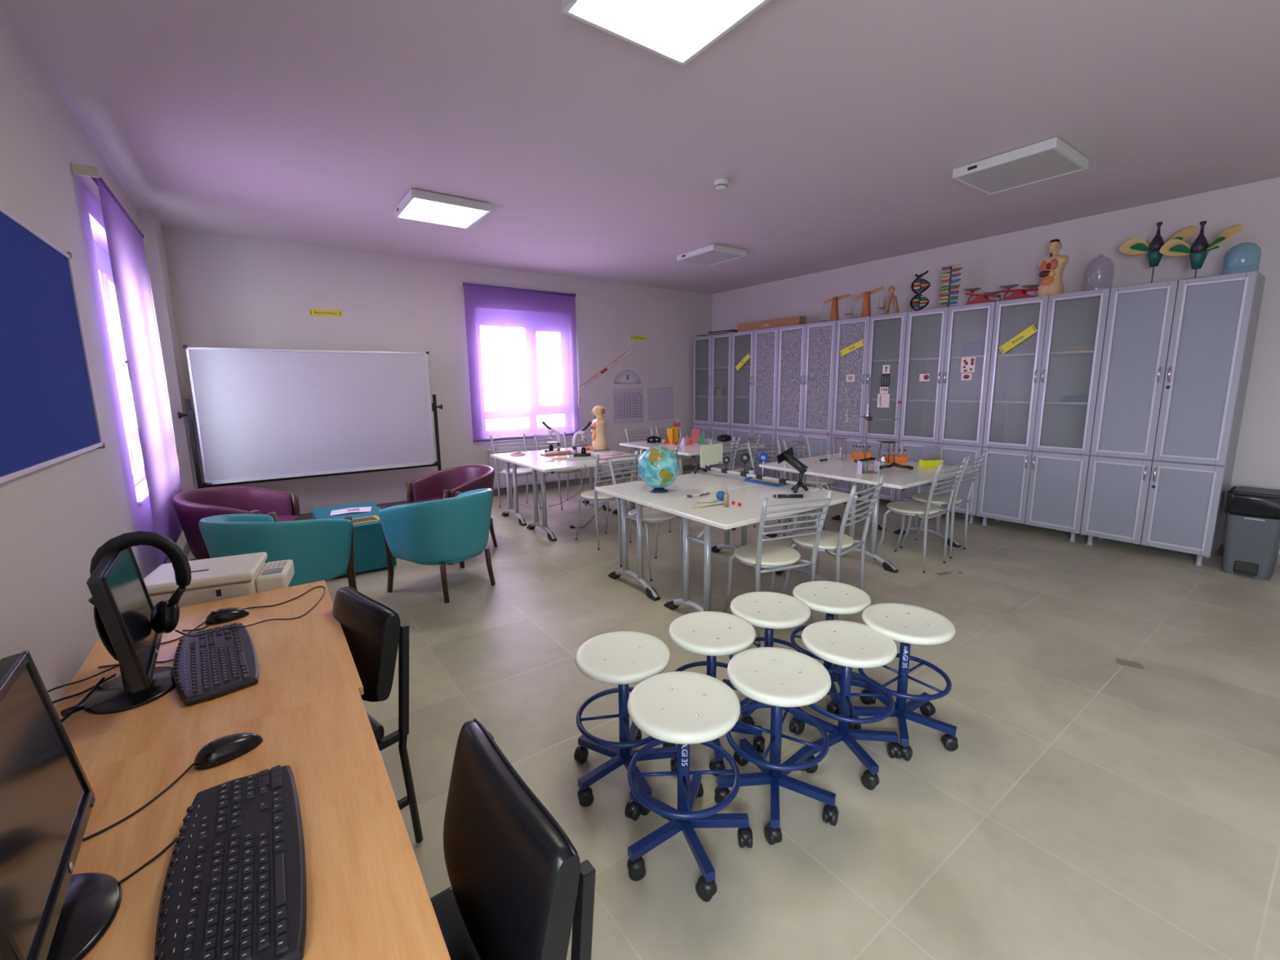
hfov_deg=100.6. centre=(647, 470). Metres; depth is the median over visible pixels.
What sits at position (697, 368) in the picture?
shelf
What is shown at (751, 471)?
plastic bottle
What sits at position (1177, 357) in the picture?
storage cabinet
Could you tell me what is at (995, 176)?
diffuser
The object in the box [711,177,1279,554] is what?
wall
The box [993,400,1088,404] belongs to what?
shelf
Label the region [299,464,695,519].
baseboard
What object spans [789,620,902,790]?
stool
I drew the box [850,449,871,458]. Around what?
test tube rack
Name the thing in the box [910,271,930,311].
model
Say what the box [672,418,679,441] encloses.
bundle
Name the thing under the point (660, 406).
blank sheet
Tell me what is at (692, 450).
lab table
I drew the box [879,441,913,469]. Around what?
tripod base
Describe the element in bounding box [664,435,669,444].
pyramid
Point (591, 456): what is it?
power cable
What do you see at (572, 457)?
case
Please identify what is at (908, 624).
stool
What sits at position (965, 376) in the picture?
print
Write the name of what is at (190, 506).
armchair
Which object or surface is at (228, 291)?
wall
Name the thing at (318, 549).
armchair
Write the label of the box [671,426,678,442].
square prism
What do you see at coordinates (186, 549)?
baseboard
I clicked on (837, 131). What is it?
ceiling
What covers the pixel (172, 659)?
cable
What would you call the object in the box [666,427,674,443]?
square prism
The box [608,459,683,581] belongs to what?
metal chair
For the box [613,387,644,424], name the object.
chart
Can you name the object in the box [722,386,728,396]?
file box
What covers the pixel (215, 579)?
printer
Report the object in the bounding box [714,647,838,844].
stool
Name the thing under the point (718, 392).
file box
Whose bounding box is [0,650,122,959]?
monitor
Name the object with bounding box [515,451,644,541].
lab table
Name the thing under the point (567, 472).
metal chair
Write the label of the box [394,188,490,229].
ceiling light
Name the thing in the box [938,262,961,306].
model
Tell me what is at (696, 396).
shelf
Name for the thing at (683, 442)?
cone solid
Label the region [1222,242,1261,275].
balloon
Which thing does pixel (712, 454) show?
plate
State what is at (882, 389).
picture card
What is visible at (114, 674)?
power cable
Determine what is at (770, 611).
stool
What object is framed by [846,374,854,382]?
picture card
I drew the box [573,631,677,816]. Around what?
stool
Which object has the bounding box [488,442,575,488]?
radiator
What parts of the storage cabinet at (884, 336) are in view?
moulding, door panel, door, moulding, glass pane, door, moulding, door panel, door, moulding, door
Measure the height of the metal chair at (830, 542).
0.870 m
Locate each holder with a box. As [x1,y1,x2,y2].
[722,456,729,469]
[740,453,750,472]
[757,452,768,475]
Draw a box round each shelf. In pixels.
[696,367,728,369]
[696,395,728,397]
[734,395,768,398]
[740,365,774,368]
[851,450,871,453]
[855,359,898,363]
[856,397,896,400]
[887,454,906,456]
[906,398,980,402]
[910,355,984,360]
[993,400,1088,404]
[997,350,1093,357]
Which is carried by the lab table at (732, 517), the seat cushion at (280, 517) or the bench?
the bench
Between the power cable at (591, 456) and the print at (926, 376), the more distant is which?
the print at (926, 376)
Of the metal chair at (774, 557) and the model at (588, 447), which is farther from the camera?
the model at (588, 447)
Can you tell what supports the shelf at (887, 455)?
attached to the test tube rack at (897, 460)
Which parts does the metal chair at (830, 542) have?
leg, leg, seat, seat frame, rail, post, rail, post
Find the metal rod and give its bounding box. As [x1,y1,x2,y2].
[693,503,723,508]
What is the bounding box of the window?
[93,240,149,505]
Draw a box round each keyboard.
[154,764,306,959]
[173,622,258,706]
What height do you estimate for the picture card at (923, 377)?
0.078 m
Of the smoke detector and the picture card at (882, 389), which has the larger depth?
the picture card at (882, 389)
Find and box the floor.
[186,468,1279,959]
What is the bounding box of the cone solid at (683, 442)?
[680,435,687,445]
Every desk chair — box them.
[332,586,422,843]
[430,718,595,959]
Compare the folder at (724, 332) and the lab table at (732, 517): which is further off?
the folder at (724, 332)
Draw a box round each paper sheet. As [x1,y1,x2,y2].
[594,452,617,455]
[599,455,613,458]
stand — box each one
[819,440,827,461]
[844,376,900,462]
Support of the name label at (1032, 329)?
attached to the storage cabinet at (1037, 443)
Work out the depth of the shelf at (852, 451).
5.26 m
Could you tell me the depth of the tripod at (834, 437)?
5.20 m
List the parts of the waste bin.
handle, lid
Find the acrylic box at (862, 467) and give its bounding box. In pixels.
[857,460,879,474]
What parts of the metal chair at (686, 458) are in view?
post, seat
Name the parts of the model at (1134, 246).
stem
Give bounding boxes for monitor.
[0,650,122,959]
[83,546,175,714]
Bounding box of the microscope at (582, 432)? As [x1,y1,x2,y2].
[572,421,591,456]
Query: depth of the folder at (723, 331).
8.15 m
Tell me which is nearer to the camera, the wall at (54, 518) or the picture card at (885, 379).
the wall at (54, 518)
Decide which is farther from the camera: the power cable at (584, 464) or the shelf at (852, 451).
the shelf at (852, 451)
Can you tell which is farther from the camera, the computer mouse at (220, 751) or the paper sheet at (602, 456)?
the paper sheet at (602, 456)
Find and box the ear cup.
[150,600,172,633]
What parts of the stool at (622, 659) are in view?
leg, leg, seat, leg, leg, leg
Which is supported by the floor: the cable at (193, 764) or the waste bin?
the waste bin
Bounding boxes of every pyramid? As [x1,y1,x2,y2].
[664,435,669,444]
[697,431,705,444]
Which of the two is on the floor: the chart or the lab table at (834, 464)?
the lab table at (834, 464)
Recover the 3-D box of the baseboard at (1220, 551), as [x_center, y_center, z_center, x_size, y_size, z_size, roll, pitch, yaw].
[3.887,0.476,5.581,0.012,0.090,9.420,-7,11,-35]
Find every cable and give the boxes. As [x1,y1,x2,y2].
[47,664,119,692]
[52,673,116,703]
[60,676,105,722]
[82,763,194,841]
[97,658,173,667]
[119,836,177,884]
[160,621,205,644]
[174,586,325,636]
[548,464,586,506]
[575,456,613,528]
[805,468,829,492]
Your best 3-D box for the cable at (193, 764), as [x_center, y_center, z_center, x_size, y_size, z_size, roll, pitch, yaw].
[-0.942,0.603,0.924,0.062,0.013,0.264,5,11,33]
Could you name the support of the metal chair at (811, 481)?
on the floor
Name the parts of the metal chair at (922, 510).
leg, leg, seat, seat frame, rail, post, rail, post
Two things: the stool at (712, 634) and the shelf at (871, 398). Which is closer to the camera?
the stool at (712, 634)
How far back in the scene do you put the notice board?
1.96 m
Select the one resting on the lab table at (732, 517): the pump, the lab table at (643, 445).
the pump
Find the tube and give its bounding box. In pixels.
[776,447,808,479]
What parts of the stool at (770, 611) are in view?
leg, leg, seat, leg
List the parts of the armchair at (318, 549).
leg, leg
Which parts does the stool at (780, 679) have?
leg, leg, leg, seat, leg, leg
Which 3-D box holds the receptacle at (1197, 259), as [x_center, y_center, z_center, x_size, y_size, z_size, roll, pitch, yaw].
[4.215,-1.608,4.067,0.099,0.118,0.100,-5,10,-26]
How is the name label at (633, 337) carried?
attached to the wall at (228, 291)
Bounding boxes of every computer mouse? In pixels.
[193,733,262,769]
[204,607,249,625]
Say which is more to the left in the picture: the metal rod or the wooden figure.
the metal rod
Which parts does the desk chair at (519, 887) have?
seat, post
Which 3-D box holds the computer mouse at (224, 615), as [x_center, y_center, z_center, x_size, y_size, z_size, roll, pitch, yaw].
[-1.365,0.465,1.726,0.114,0.037,0.060,-9,12,-41]
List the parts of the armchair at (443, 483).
leg, leg, leg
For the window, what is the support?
in the wall at (54, 518)
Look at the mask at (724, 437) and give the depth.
6.85 m
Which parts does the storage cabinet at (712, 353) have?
moulding, moulding, door, door panel, door, moulding, door panel, door, moulding, door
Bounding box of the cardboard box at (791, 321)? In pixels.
[737,315,806,331]
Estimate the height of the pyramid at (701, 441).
0.170 m
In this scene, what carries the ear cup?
on the headphones
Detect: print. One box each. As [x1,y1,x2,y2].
[882,375,888,385]
[924,374,928,379]
[963,358,974,371]
[963,374,969,378]
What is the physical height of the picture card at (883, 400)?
0.155 m
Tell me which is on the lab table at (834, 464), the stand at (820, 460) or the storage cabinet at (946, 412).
the stand at (820, 460)
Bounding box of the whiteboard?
[177,345,442,488]
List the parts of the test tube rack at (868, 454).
panel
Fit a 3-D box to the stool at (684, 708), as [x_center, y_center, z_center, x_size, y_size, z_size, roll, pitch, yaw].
[0.122,0.941,1.684,0.425,0.500,0.413,2,10,18]
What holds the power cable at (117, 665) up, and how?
on the computer desk at (307, 659)
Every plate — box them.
[691,429,699,442]
[700,443,722,466]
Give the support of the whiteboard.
on the floor
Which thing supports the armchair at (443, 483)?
on the floor
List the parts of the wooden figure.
panel, panel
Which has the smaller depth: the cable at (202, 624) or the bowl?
the cable at (202, 624)
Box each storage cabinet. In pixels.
[693,332,732,467]
[730,327,778,477]
[774,320,840,492]
[829,311,907,502]
[895,301,995,523]
[976,288,1111,542]
[1080,271,1265,566]
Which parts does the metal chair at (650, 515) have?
post, leg, seat, seat frame, post, leg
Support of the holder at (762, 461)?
on the bench
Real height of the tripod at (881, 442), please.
0.210 m
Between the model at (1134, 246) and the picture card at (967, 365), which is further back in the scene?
the picture card at (967, 365)
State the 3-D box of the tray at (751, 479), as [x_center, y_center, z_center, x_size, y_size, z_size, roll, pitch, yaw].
[0.925,0.078,4.062,0.180,0.024,0.316,-8,12,-39]
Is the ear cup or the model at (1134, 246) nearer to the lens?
the ear cup
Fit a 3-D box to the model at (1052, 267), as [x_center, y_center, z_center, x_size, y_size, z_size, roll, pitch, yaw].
[3.718,-1.848,4.872,0.200,0.514,0.229,-5,10,-26]
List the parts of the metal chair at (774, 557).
leg, post, seat frame, seat, leg, rail, rail, post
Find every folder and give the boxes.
[697,332,727,336]
[704,331,733,334]
[708,329,737,333]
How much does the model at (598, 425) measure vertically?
0.518 m
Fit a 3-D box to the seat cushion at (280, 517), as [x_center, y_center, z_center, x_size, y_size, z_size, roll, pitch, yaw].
[-2.968,0.478,3.941,0.595,0.155,0.524,-3,9,-12]
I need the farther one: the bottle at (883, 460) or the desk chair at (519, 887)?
the bottle at (883, 460)
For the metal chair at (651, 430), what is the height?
0.870 m
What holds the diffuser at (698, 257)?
attached to the ceiling light at (713, 254)
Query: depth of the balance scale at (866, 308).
6.34 m
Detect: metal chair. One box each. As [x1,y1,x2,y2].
[489,433,541,509]
[533,431,586,510]
[575,449,638,550]
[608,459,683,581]
[617,445,679,532]
[625,426,653,453]
[655,425,697,475]
[691,436,741,473]
[714,434,761,472]
[723,489,832,646]
[746,439,809,536]
[781,475,884,620]
[782,436,842,528]
[873,457,967,573]
[900,450,986,558]
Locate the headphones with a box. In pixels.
[88,530,191,633]
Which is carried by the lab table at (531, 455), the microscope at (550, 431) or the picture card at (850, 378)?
the microscope at (550, 431)
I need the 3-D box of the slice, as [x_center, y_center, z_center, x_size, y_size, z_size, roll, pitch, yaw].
[-0.899,-0.132,5.489,0.196,0.020,0.117,-4,10,-21]
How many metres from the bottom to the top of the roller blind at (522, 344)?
1.960 m
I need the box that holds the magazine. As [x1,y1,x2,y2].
[352,515,379,524]
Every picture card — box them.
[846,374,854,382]
[876,394,889,408]
[880,373,889,386]
[880,386,888,393]
[882,364,889,373]
[919,373,929,381]
[960,356,975,372]
[960,373,972,380]
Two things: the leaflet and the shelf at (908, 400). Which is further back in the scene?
the shelf at (908, 400)
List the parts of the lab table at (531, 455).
leg frame, leg frame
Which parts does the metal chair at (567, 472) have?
post, leg, seat frame, post, seat, leg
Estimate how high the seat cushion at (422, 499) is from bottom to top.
0.155 m
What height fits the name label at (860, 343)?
0.186 m
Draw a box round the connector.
[60,703,84,716]
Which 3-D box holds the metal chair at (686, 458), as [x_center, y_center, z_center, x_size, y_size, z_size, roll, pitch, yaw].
[0.437,-0.177,7.395,0.445,0.870,0.519,-7,11,-35]
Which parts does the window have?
sash, handle, sill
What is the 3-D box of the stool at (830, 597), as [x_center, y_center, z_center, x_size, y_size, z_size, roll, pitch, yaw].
[0.870,0.805,2.505,0.425,0.490,0.413,8,13,43]
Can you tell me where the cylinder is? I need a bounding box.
[723,485,728,507]
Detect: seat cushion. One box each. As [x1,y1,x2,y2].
[276,515,299,521]
[408,496,443,503]
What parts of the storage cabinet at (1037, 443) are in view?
leg, moulding, door panel, door, moulding, door, handle, handle, handle, handle, moulding, door panel, door, moulding, door, leg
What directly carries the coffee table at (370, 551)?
on the floor
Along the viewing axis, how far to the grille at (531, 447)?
7.21 m
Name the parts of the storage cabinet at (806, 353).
moulding, door panel, door, moulding, glass pane, door, moulding, door panel, door, moulding, door, glass pane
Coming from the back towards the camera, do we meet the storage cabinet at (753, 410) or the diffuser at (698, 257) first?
the storage cabinet at (753, 410)
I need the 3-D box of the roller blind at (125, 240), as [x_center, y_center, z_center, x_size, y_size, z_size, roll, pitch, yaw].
[-3.334,-0.586,3.515,0.100,2.200,1.490,-7,11,-35]
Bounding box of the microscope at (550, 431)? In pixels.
[541,421,560,452]
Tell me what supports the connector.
attached to the power cable at (103, 678)
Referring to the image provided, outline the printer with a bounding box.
[143,551,294,608]
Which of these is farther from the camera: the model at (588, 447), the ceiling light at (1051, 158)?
the model at (588, 447)
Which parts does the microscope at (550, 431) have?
arm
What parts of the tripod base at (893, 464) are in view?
rod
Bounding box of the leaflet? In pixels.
[329,506,371,515]
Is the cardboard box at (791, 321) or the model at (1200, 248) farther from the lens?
the cardboard box at (791, 321)
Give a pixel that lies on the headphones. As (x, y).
(165, 615)
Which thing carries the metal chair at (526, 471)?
on the floor
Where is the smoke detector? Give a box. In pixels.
[714,177,728,190]
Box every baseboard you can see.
[182,542,190,557]
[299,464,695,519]
[1213,544,1279,565]
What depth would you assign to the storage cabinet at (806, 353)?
6.93 m
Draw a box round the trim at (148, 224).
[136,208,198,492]
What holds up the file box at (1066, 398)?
on the storage cabinet at (1037, 443)
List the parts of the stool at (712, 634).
seat, leg, leg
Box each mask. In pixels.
[646,435,661,443]
[716,434,731,441]
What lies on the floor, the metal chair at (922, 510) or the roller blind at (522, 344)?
the metal chair at (922, 510)
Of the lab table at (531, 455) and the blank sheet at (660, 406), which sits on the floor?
the lab table at (531, 455)
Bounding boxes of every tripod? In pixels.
[831,436,849,460]
[876,440,897,463]
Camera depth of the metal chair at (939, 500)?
4.48 m
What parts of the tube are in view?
stem, lamp shade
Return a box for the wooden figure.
[884,285,899,314]
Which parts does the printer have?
lid, control panel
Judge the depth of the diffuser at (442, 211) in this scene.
4.36 m
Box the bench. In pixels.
[693,463,808,493]
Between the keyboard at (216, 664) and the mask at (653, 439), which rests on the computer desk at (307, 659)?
the keyboard at (216, 664)
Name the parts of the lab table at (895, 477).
leg frame, leg frame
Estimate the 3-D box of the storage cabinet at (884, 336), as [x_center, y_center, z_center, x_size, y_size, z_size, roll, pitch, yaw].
[2.731,-0.711,6.393,0.465,2.196,0.869,-7,11,-35]
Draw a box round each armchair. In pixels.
[172,486,300,560]
[198,511,357,590]
[377,488,495,603]
[405,465,497,564]
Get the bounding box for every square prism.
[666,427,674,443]
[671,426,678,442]
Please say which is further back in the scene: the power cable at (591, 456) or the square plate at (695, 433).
the square plate at (695, 433)
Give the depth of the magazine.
4.26 m
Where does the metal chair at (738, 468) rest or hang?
on the floor
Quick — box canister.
[862,461,868,471]
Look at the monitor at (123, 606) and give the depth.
1.25 m
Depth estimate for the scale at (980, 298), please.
5.31 m
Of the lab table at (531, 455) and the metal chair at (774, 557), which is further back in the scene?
the lab table at (531, 455)
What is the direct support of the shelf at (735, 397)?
attached to the storage cabinet at (753, 410)
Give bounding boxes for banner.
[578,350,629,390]
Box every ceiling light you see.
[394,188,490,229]
[560,0,770,66]
[676,244,746,266]
[952,136,1088,195]
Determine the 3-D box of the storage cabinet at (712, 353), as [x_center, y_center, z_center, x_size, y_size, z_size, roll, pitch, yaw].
[1.168,-1.038,8.512,0.465,2.196,0.869,-7,11,-35]
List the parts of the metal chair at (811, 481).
post, post, seat, seat frame, leg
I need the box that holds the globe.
[637,444,679,493]
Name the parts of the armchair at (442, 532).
leg, leg, seat, leg, leg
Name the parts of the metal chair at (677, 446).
post, post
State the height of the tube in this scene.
0.239 m
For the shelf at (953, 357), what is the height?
0.018 m
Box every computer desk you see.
[54,580,364,770]
[71,688,451,959]
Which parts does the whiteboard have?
knob, post, post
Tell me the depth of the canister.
4.43 m
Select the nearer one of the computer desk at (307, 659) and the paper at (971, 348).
the computer desk at (307, 659)
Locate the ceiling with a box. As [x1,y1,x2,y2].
[0,0,1279,293]
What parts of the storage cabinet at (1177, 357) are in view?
leg, moulding, door panel, door, moulding, door panel, door, handle, handle, handle, handle, moulding, door panel, door, leg, moulding, door panel, door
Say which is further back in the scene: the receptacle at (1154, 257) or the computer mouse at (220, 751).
the receptacle at (1154, 257)
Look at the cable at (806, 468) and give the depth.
3.68 m
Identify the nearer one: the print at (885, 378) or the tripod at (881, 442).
the tripod at (881, 442)
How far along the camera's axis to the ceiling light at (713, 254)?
5.96 m
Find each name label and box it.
[309,308,341,316]
[631,335,646,340]
[735,353,751,370]
[840,338,865,356]
[999,324,1037,353]
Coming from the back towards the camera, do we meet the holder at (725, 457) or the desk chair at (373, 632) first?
the holder at (725, 457)
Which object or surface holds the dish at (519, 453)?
on the lab table at (531, 455)
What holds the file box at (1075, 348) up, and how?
on the storage cabinet at (1037, 443)
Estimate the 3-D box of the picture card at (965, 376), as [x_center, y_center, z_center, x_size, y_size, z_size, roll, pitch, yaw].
[3.215,-0.945,5.348,0.002,0.070,0.100,-7,11,-35]
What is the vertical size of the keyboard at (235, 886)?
0.024 m
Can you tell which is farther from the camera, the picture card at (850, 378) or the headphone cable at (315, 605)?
the picture card at (850, 378)
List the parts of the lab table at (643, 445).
leg frame, leg frame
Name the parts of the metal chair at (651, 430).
post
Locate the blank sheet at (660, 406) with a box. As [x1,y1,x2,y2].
[647,386,673,420]
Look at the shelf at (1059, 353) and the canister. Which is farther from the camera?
the shelf at (1059, 353)
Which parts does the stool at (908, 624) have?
leg, leg, leg, seat, leg, leg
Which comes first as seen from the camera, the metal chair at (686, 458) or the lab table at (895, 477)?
the lab table at (895, 477)
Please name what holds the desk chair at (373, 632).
on the floor
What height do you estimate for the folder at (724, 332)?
0.020 m
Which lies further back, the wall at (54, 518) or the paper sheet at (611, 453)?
the paper sheet at (611, 453)
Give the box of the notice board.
[0,205,105,484]
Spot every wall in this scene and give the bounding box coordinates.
[0,4,186,707]
[161,226,711,514]
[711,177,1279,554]
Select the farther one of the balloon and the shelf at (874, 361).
the shelf at (874, 361)
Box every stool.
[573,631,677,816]
[624,671,752,902]
[662,611,764,776]
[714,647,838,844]
[722,591,810,733]
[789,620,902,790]
[790,580,875,714]
[848,603,958,761]
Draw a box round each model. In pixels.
[580,445,592,449]
[591,405,610,451]
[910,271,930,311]
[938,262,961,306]
[1036,239,1069,296]
[1118,222,1199,283]
[1159,221,1244,279]
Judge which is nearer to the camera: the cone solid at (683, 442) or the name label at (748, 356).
the cone solid at (683, 442)
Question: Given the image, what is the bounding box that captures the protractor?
[613,369,640,383]
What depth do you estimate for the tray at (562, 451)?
5.79 m
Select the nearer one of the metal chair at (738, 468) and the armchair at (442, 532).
the armchair at (442, 532)
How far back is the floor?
2.13 m
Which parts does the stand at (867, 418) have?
rod, clamp arm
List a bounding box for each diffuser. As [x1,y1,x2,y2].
[398,198,486,227]
[681,250,742,265]
[958,149,1081,193]
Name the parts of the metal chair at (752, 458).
post, post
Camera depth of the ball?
3.43 m
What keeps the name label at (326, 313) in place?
attached to the wall at (228, 291)
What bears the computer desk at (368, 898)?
on the floor
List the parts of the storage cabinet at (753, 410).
moulding, door panel, door, moulding, door, door panel, moulding, door, moulding, glass pane, door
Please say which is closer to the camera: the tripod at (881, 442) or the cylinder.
the cylinder
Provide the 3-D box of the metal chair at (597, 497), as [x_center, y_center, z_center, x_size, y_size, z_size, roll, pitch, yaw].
[-0.389,0.240,4.881,0.445,0.870,0.519,-8,12,-37]
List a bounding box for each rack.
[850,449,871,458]
[884,453,907,462]
[919,445,943,466]
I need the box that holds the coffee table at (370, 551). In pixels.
[311,501,396,579]
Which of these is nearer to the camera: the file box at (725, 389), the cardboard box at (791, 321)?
the cardboard box at (791, 321)
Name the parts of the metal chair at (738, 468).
seat, post, post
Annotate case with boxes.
[566,454,595,460]
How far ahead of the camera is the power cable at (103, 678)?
1.25 m
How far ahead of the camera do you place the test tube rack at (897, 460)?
4.96 m
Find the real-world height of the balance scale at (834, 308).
0.333 m
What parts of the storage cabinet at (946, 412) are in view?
moulding, door panel, door, moulding, door, door, moulding, door panel, moulding, door, leg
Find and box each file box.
[702,386,720,395]
[715,388,722,395]
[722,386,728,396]
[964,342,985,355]
[1062,345,1094,351]
[1063,395,1088,402]
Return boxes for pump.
[773,493,803,497]
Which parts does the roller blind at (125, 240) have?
pull chain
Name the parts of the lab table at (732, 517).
leg frame, leg frame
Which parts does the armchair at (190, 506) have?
leg, leg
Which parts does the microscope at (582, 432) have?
arm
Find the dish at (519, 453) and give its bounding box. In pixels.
[509,451,524,455]
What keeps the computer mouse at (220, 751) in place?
on the computer desk at (368, 898)
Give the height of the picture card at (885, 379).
0.145 m
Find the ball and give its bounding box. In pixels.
[715,490,724,500]
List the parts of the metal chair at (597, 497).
leg, post, seat, seat frame, leg, rail, post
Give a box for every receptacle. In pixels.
[1146,250,1162,266]
[1189,251,1208,269]
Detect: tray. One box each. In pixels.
[212,462,432,484]
[540,449,573,456]
[744,476,791,486]
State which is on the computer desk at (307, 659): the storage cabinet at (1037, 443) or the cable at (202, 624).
the cable at (202, 624)
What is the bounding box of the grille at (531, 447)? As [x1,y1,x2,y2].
[488,442,572,451]
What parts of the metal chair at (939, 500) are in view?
leg, leg, seat frame, seat, post, rail, post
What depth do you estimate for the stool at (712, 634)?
2.10 m
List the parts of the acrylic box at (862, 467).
pane, plate, pane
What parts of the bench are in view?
rail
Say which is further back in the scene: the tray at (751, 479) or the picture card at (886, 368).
the picture card at (886, 368)
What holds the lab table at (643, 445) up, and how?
on the floor
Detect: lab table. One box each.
[490,446,616,526]
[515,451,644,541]
[595,470,759,600]
[619,436,719,480]
[650,484,857,611]
[664,441,764,475]
[759,453,886,537]
[822,461,975,573]
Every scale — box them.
[819,293,852,321]
[849,286,885,318]
[963,287,1001,305]
[999,283,1040,301]
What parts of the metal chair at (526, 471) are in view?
post, leg, seat, seat frame, post, leg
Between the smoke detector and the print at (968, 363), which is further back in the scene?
the print at (968, 363)
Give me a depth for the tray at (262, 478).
5.31 m
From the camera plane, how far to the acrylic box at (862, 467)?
4.43 m
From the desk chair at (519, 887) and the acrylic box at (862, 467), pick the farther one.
the acrylic box at (862, 467)
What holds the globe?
on the lab table at (638, 492)
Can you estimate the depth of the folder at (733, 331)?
8.15 m
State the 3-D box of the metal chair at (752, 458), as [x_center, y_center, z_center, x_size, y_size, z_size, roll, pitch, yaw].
[1.319,0.151,5.317,0.445,0.870,0.519,-6,11,-32]
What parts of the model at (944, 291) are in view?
post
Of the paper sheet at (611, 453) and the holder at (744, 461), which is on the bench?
the holder at (744, 461)
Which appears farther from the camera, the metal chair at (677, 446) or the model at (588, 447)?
the model at (588, 447)
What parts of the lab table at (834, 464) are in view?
leg frame, leg frame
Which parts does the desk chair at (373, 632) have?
backrest, seat, rail, rail, post, leg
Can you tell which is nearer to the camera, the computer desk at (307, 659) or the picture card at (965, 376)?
the computer desk at (307, 659)
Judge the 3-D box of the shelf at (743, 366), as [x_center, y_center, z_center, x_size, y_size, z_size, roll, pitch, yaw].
[1.716,-1.518,7.740,0.362,0.018,0.841,-7,11,-35]
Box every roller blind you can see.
[71,163,182,564]
[460,281,580,442]
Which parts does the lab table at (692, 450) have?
leg frame, leg frame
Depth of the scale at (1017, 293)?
5.05 m
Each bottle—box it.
[748,467,754,477]
[880,452,887,463]
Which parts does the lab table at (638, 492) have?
leg frame, leg frame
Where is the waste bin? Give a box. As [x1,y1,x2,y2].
[1222,485,1279,580]
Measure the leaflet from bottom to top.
0.011 m
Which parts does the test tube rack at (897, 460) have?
panel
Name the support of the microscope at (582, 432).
on the case
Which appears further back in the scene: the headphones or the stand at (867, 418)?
the stand at (867, 418)
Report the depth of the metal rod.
3.28 m
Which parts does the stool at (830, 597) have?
seat, leg, leg, leg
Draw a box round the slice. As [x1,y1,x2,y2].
[551,456,567,459]
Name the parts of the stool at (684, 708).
leg, leg, seat, leg, leg, leg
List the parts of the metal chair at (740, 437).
seat, post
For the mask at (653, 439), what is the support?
on the lab table at (643, 445)
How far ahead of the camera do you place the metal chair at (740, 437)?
5.84 m
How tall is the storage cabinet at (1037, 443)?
2.196 m
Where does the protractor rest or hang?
attached to the wall at (228, 291)
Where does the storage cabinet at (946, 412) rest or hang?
on the floor
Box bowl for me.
[933,348,939,357]
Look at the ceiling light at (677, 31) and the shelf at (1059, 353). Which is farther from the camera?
the shelf at (1059, 353)
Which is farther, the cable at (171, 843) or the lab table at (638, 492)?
the lab table at (638, 492)
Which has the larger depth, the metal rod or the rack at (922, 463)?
the rack at (922, 463)
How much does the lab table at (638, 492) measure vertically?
0.706 m
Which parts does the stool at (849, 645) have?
leg, leg, seat, leg, leg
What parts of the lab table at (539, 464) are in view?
leg frame, leg frame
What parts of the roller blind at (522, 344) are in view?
pull chain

